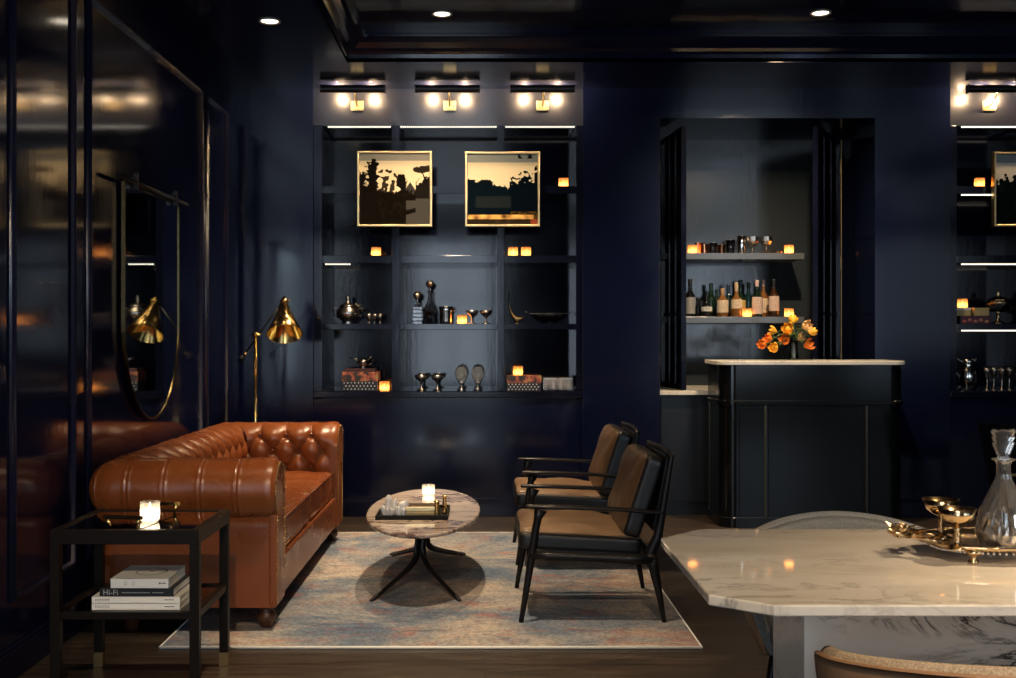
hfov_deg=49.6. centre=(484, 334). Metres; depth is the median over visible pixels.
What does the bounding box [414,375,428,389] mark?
goblet
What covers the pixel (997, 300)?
lidded compote
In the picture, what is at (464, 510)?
coffee table
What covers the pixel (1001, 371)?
goblet
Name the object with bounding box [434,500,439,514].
vase
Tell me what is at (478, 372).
ornament
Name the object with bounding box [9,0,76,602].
trim
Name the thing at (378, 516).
serving tray
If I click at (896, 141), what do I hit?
wall
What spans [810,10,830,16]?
recessed light
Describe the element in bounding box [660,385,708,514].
bar cabinet
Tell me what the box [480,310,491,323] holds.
goblet
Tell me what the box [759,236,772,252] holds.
coupe glass
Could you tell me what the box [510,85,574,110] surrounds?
picture light
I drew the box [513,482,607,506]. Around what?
seat cushion
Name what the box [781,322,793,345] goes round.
flower
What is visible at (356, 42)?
trim
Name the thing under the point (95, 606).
book
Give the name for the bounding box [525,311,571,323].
bowl
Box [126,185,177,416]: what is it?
mirror glass
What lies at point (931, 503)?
bowl
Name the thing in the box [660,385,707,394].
countertop
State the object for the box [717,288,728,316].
liquor bottle
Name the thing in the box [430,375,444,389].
goblet
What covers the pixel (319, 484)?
seat cushion
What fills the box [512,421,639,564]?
lounge chair
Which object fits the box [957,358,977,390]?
pitcher
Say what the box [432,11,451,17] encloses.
recessed light
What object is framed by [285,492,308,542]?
seat cushion
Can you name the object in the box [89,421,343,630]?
sofa
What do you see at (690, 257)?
niche shelf
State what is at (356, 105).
picture light
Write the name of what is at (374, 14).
ceiling
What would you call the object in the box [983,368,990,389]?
goblet
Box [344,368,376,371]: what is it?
book slab
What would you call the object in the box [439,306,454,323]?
ice bucket
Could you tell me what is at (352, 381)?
patterned box
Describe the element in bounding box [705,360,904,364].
countertop
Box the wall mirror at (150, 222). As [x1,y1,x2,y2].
[115,172,188,418]
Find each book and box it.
[92,578,201,602]
[92,596,188,609]
[100,573,188,596]
[111,565,185,587]
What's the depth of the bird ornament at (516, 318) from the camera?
8.01 m
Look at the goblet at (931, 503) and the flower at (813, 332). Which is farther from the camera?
the flower at (813, 332)
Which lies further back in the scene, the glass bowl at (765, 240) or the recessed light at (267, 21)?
the glass bowl at (765, 240)
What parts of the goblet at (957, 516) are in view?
stem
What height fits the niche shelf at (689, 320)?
0.048 m
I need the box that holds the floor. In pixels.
[17,515,1014,677]
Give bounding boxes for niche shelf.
[660,253,803,262]
[660,317,803,323]
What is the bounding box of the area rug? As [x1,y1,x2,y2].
[159,532,702,648]
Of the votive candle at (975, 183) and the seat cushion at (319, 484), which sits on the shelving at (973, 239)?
the votive candle at (975, 183)
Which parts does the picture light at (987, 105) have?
wall plate, lamp shade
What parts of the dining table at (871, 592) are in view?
pedestal panel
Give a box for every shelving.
[313,89,582,516]
[950,89,1015,516]
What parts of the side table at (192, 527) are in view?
leg, leg, frame, glass, shelf frame, leg, leg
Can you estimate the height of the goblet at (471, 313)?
0.099 m
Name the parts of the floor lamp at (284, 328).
arm, lamp shade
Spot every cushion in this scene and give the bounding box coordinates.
[284,471,332,517]
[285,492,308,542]
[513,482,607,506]
[515,513,641,553]
[599,423,631,496]
[623,443,662,537]
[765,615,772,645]
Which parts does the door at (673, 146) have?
glass pane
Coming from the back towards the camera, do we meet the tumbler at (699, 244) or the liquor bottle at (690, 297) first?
the tumbler at (699, 244)
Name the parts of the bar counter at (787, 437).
panel, ledge moulding, panel, panel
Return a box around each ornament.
[455,365,467,389]
[471,365,484,389]
[508,291,524,323]
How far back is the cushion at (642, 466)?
5.00 m
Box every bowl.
[332,295,363,323]
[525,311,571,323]
[746,236,758,245]
[759,236,772,245]
[922,496,959,515]
[937,505,976,526]
[985,304,1010,311]
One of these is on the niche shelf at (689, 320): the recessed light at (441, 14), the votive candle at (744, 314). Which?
the votive candle at (744, 314)
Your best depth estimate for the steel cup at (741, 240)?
8.43 m
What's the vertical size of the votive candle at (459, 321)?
0.066 m
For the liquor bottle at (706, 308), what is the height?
0.171 m
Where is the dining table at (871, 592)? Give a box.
[661,529,1015,677]
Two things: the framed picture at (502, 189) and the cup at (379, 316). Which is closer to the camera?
the framed picture at (502, 189)
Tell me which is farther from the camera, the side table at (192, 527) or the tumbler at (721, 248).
the tumbler at (721, 248)
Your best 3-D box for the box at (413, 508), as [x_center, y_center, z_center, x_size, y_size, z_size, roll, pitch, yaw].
[-0.334,0.901,5.690,0.156,0.046,0.127,0,0,0]
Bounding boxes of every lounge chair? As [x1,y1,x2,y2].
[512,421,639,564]
[514,440,674,622]
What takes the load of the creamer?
on the book slab at (345, 369)
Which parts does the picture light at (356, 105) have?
lamp shade, wall plate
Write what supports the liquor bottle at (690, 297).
on the niche shelf at (689, 320)
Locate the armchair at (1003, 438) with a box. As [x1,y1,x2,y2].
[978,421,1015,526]
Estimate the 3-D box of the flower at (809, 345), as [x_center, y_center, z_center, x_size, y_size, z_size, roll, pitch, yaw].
[2.216,0.079,7.617,0.156,0.165,0.092,0,0,0]
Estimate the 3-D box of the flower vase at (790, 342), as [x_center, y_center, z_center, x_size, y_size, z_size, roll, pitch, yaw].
[2.148,0.107,7.660,0.068,0.135,0.068,0,0,0]
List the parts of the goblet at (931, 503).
stem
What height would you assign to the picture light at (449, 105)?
0.145 m
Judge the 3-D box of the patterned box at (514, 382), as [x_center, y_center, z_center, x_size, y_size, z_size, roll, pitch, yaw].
[0.282,0.347,8.030,0.252,0.108,0.206,0,0,0]
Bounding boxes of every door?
[660,126,685,389]
[813,126,841,359]
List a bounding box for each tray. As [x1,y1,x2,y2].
[103,501,179,528]
[375,505,449,519]
[885,521,1015,564]
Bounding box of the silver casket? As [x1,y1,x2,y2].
[542,377,572,389]
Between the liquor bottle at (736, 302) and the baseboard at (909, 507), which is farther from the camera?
the liquor bottle at (736, 302)
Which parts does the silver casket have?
lid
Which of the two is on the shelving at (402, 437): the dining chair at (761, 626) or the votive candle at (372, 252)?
the votive candle at (372, 252)
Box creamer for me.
[350,357,373,367]
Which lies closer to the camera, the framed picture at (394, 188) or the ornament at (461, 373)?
the framed picture at (394, 188)
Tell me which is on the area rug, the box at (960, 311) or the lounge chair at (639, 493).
the lounge chair at (639, 493)
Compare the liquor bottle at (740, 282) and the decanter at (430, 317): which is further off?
the liquor bottle at (740, 282)
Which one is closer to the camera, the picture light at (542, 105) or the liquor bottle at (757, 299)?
the picture light at (542, 105)
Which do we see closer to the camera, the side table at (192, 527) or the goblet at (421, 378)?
the side table at (192, 527)
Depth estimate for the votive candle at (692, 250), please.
8.40 m
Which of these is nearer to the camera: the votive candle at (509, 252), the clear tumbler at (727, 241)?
the votive candle at (509, 252)
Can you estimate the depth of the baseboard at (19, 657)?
4.30 m
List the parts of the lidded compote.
lid, stem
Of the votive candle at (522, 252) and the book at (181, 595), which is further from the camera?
the votive candle at (522, 252)
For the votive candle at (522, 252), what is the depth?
7.96 m
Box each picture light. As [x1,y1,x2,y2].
[320,84,385,110]
[415,85,479,110]
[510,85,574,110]
[966,84,1015,110]
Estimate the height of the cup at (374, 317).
0.075 m
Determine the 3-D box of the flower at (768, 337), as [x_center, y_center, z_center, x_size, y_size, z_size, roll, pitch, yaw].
[2.043,0.073,7.627,0.229,0.176,0.078,0,0,0]
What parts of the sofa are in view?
backrest, arm, post, nailhead trim, nailhead trim, arm, post, nailhead trim, nailhead trim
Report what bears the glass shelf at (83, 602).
attached to the side table at (192, 527)
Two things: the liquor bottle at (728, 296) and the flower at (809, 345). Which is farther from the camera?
the liquor bottle at (728, 296)
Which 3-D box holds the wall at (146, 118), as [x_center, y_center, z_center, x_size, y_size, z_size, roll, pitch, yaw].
[-1.840,-0.400,3.070,0.100,3.400,11.340,0,0,0]
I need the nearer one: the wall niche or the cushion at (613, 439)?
the cushion at (613, 439)
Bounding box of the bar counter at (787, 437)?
[705,360,904,527]
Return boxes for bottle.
[686,279,694,316]
[695,297,700,316]
[701,295,711,316]
[708,283,715,316]
[715,289,717,316]
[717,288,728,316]
[725,284,731,316]
[731,282,741,316]
[738,280,745,316]
[745,282,751,316]
[752,280,762,316]
[760,280,767,316]
[768,279,778,316]
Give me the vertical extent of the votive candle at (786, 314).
0.066 m
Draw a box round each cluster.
[380,495,396,514]
[395,499,408,514]
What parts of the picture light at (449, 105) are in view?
lamp shade, wall plate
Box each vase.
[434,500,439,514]
[442,495,446,513]
[788,341,798,359]
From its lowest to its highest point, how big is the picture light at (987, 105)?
0.145 m
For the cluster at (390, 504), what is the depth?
5.63 m
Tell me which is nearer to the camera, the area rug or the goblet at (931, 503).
the goblet at (931, 503)
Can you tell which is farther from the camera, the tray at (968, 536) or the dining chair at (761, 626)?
the dining chair at (761, 626)
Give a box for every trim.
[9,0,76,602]
[86,0,202,559]
[205,94,228,427]
[315,0,1015,61]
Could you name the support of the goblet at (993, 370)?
on the shelving at (973, 239)
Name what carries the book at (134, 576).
on the book at (106, 590)
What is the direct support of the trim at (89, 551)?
attached to the wall at (146, 118)
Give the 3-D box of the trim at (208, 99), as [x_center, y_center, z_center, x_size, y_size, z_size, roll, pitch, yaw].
[-1.780,-0.265,7.330,0.019,2.550,0.580,0,0,0]
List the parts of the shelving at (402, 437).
panel, led strip, shelf, shelf, shelf, led strip, baseboard, sill, led strip, shelf, shelf, shelf, panel, panel, panel, led strip, shelf, shelf, shelf, panel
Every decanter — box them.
[412,291,422,323]
[423,280,436,323]
[974,429,1015,547]
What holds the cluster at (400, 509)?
on the serving tray at (378, 516)
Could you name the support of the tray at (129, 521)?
on the side table at (192, 527)
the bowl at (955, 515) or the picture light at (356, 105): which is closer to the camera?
the bowl at (955, 515)
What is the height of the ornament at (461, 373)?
0.186 m
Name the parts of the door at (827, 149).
glass pane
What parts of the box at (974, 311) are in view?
lid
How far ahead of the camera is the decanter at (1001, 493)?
2.65 m
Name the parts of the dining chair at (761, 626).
leg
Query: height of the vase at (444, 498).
0.095 m
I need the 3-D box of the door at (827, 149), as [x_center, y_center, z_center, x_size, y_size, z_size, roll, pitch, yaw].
[2.557,-0.552,8.208,0.044,1.895,0.709,0,0,31]
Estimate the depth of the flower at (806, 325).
7.56 m
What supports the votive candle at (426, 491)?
on the coffee table at (464, 510)
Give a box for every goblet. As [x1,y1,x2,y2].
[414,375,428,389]
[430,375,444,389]
[466,310,477,323]
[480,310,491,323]
[922,496,959,539]
[937,505,976,551]
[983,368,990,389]
[991,368,997,389]
[998,368,1005,389]
[1006,368,1012,389]
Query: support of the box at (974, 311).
on the box at (960, 319)
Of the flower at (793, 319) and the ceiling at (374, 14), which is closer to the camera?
the ceiling at (374, 14)
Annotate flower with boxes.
[756,334,791,348]
[763,333,787,342]
[767,325,794,357]
[767,335,793,352]
[778,334,794,357]
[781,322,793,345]
[788,314,800,356]
[789,332,805,343]
[792,320,812,350]
[792,327,817,338]
[792,334,814,356]
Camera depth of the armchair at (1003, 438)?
6.57 m
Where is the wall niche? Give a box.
[686,140,812,384]
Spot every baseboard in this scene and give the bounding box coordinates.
[0,620,93,677]
[901,499,937,516]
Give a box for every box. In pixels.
[342,371,380,390]
[405,503,434,514]
[506,375,541,390]
[957,308,970,315]
[957,316,990,323]
[971,308,988,315]
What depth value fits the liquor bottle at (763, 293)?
8.57 m
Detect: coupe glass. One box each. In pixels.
[746,236,758,252]
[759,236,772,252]
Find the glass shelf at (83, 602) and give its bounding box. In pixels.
[64,586,217,610]
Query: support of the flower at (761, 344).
in the flower vase at (790, 342)
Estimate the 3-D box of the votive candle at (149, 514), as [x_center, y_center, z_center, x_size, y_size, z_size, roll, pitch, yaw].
[-1.238,0.651,4.065,0.074,0.070,0.070,0,0,0]
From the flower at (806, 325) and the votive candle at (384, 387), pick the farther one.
the votive candle at (384, 387)
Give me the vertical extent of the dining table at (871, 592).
0.750 m
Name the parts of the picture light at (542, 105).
wall plate, lamp shade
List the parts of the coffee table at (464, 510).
leg, leg, leg, leg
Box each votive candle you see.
[140,500,159,521]
[371,247,380,254]
[380,381,388,389]
[422,484,434,494]
[457,315,466,323]
[508,247,517,254]
[513,366,522,374]
[521,247,530,254]
[559,178,567,185]
[688,245,696,252]
[742,308,751,316]
[784,245,793,252]
[784,308,793,316]
[957,299,967,307]
[974,178,984,185]
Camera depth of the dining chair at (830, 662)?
2.08 m
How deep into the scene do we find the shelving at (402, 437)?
7.89 m
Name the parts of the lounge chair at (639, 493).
leg, leg, arm, tan panel, rail, arm, tan panel, leg, rail, leg, panel, rail, post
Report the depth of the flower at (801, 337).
7.63 m
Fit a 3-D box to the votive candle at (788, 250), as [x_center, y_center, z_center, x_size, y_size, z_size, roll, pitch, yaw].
[2.327,-0.656,8.420,0.072,0.066,0.072,0,0,0]
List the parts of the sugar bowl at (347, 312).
lid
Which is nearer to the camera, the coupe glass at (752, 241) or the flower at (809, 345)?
the flower at (809, 345)
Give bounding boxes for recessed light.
[258,18,280,24]
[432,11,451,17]
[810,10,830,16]
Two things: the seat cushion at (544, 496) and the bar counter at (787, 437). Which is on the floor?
the bar counter at (787, 437)
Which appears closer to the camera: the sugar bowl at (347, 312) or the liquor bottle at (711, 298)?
the sugar bowl at (347, 312)
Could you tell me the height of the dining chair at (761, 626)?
0.730 m
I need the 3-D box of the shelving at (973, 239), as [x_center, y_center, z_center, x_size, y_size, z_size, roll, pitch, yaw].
[4.290,-0.400,8.041,1.930,3.400,0.368,0,0,0]
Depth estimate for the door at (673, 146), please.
8.21 m
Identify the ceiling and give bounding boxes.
[146,0,1015,88]
[353,0,1015,28]
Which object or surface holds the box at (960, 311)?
on the box at (960, 319)
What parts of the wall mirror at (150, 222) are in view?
hanging rod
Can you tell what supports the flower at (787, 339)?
in the flower vase at (790, 342)
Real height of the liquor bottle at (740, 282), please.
0.292 m
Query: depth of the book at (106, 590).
3.94 m
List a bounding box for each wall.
[0,0,233,651]
[234,88,949,498]
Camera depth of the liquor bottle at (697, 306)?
8.58 m
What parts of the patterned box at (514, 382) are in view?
lid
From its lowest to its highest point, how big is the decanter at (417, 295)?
0.240 m
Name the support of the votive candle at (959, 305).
on the box at (960, 311)
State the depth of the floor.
4.45 m
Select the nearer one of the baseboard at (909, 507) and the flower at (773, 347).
the flower at (773, 347)
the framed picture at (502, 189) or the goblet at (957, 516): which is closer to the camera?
the goblet at (957, 516)
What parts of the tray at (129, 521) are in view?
handle, tray plate, handle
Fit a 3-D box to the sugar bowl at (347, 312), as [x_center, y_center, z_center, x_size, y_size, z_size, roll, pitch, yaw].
[-0.999,-0.186,8.020,0.172,0.212,0.171,0,0,-44]
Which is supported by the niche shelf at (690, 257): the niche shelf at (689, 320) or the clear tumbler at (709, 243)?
the clear tumbler at (709, 243)
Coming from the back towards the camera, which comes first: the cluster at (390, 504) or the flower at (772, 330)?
the flower at (772, 330)
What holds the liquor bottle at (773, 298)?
on the niche shelf at (689, 320)
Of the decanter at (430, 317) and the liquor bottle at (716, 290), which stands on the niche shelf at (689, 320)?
the liquor bottle at (716, 290)
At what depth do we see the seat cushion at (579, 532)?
4.98 m
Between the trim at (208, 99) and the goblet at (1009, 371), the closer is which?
the trim at (208, 99)
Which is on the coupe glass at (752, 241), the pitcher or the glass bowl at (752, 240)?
the glass bowl at (752, 240)
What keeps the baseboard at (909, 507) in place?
attached to the wall at (896, 141)
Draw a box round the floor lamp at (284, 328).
[237,296,302,421]
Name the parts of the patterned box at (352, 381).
lid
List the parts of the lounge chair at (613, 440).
leg, leg, arm, tan panel, arm, rail, tan panel, panel, rail, post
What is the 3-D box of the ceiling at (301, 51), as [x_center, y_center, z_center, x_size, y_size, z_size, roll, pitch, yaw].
[2.030,-1.933,2.680,7.640,0.335,10.560,0,0,0]
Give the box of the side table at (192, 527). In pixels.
[50,509,229,677]
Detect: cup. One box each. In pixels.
[365,313,374,323]
[372,314,376,323]
[376,314,383,323]
[737,236,745,252]
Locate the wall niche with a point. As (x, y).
(760, 188)
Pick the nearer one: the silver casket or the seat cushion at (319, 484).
the seat cushion at (319, 484)
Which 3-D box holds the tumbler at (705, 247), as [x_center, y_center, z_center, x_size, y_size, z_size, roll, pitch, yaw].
[1.698,-0.662,8.450,0.060,0.077,0.060,0,0,22]
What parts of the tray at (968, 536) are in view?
handle, tray plate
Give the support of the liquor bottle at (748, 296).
on the niche shelf at (689, 320)
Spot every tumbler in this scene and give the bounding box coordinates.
[695,242,704,252]
[702,244,709,252]
[709,243,716,252]
[717,245,725,252]
[726,240,734,252]
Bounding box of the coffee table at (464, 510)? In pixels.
[366,489,479,601]
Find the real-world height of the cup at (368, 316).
0.075 m
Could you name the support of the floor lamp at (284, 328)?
on the floor
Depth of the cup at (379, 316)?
7.98 m
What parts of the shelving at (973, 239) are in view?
panel, shelf, led strip, sill, panel, panel, baseboard, panel, shelf, shelf, led strip, led strip, led strip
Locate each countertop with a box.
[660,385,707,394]
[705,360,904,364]
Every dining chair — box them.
[744,511,923,677]
[814,646,1015,677]
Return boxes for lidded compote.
[985,290,1010,323]
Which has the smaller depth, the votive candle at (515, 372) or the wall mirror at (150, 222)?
the wall mirror at (150, 222)
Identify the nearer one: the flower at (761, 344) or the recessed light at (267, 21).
the recessed light at (267, 21)
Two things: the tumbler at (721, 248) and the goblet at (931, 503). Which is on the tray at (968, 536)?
the goblet at (931, 503)
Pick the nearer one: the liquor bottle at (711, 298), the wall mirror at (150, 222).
the wall mirror at (150, 222)
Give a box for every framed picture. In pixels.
[357,151,431,226]
[465,152,539,226]
[991,152,1015,226]
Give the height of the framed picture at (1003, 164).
0.528 m

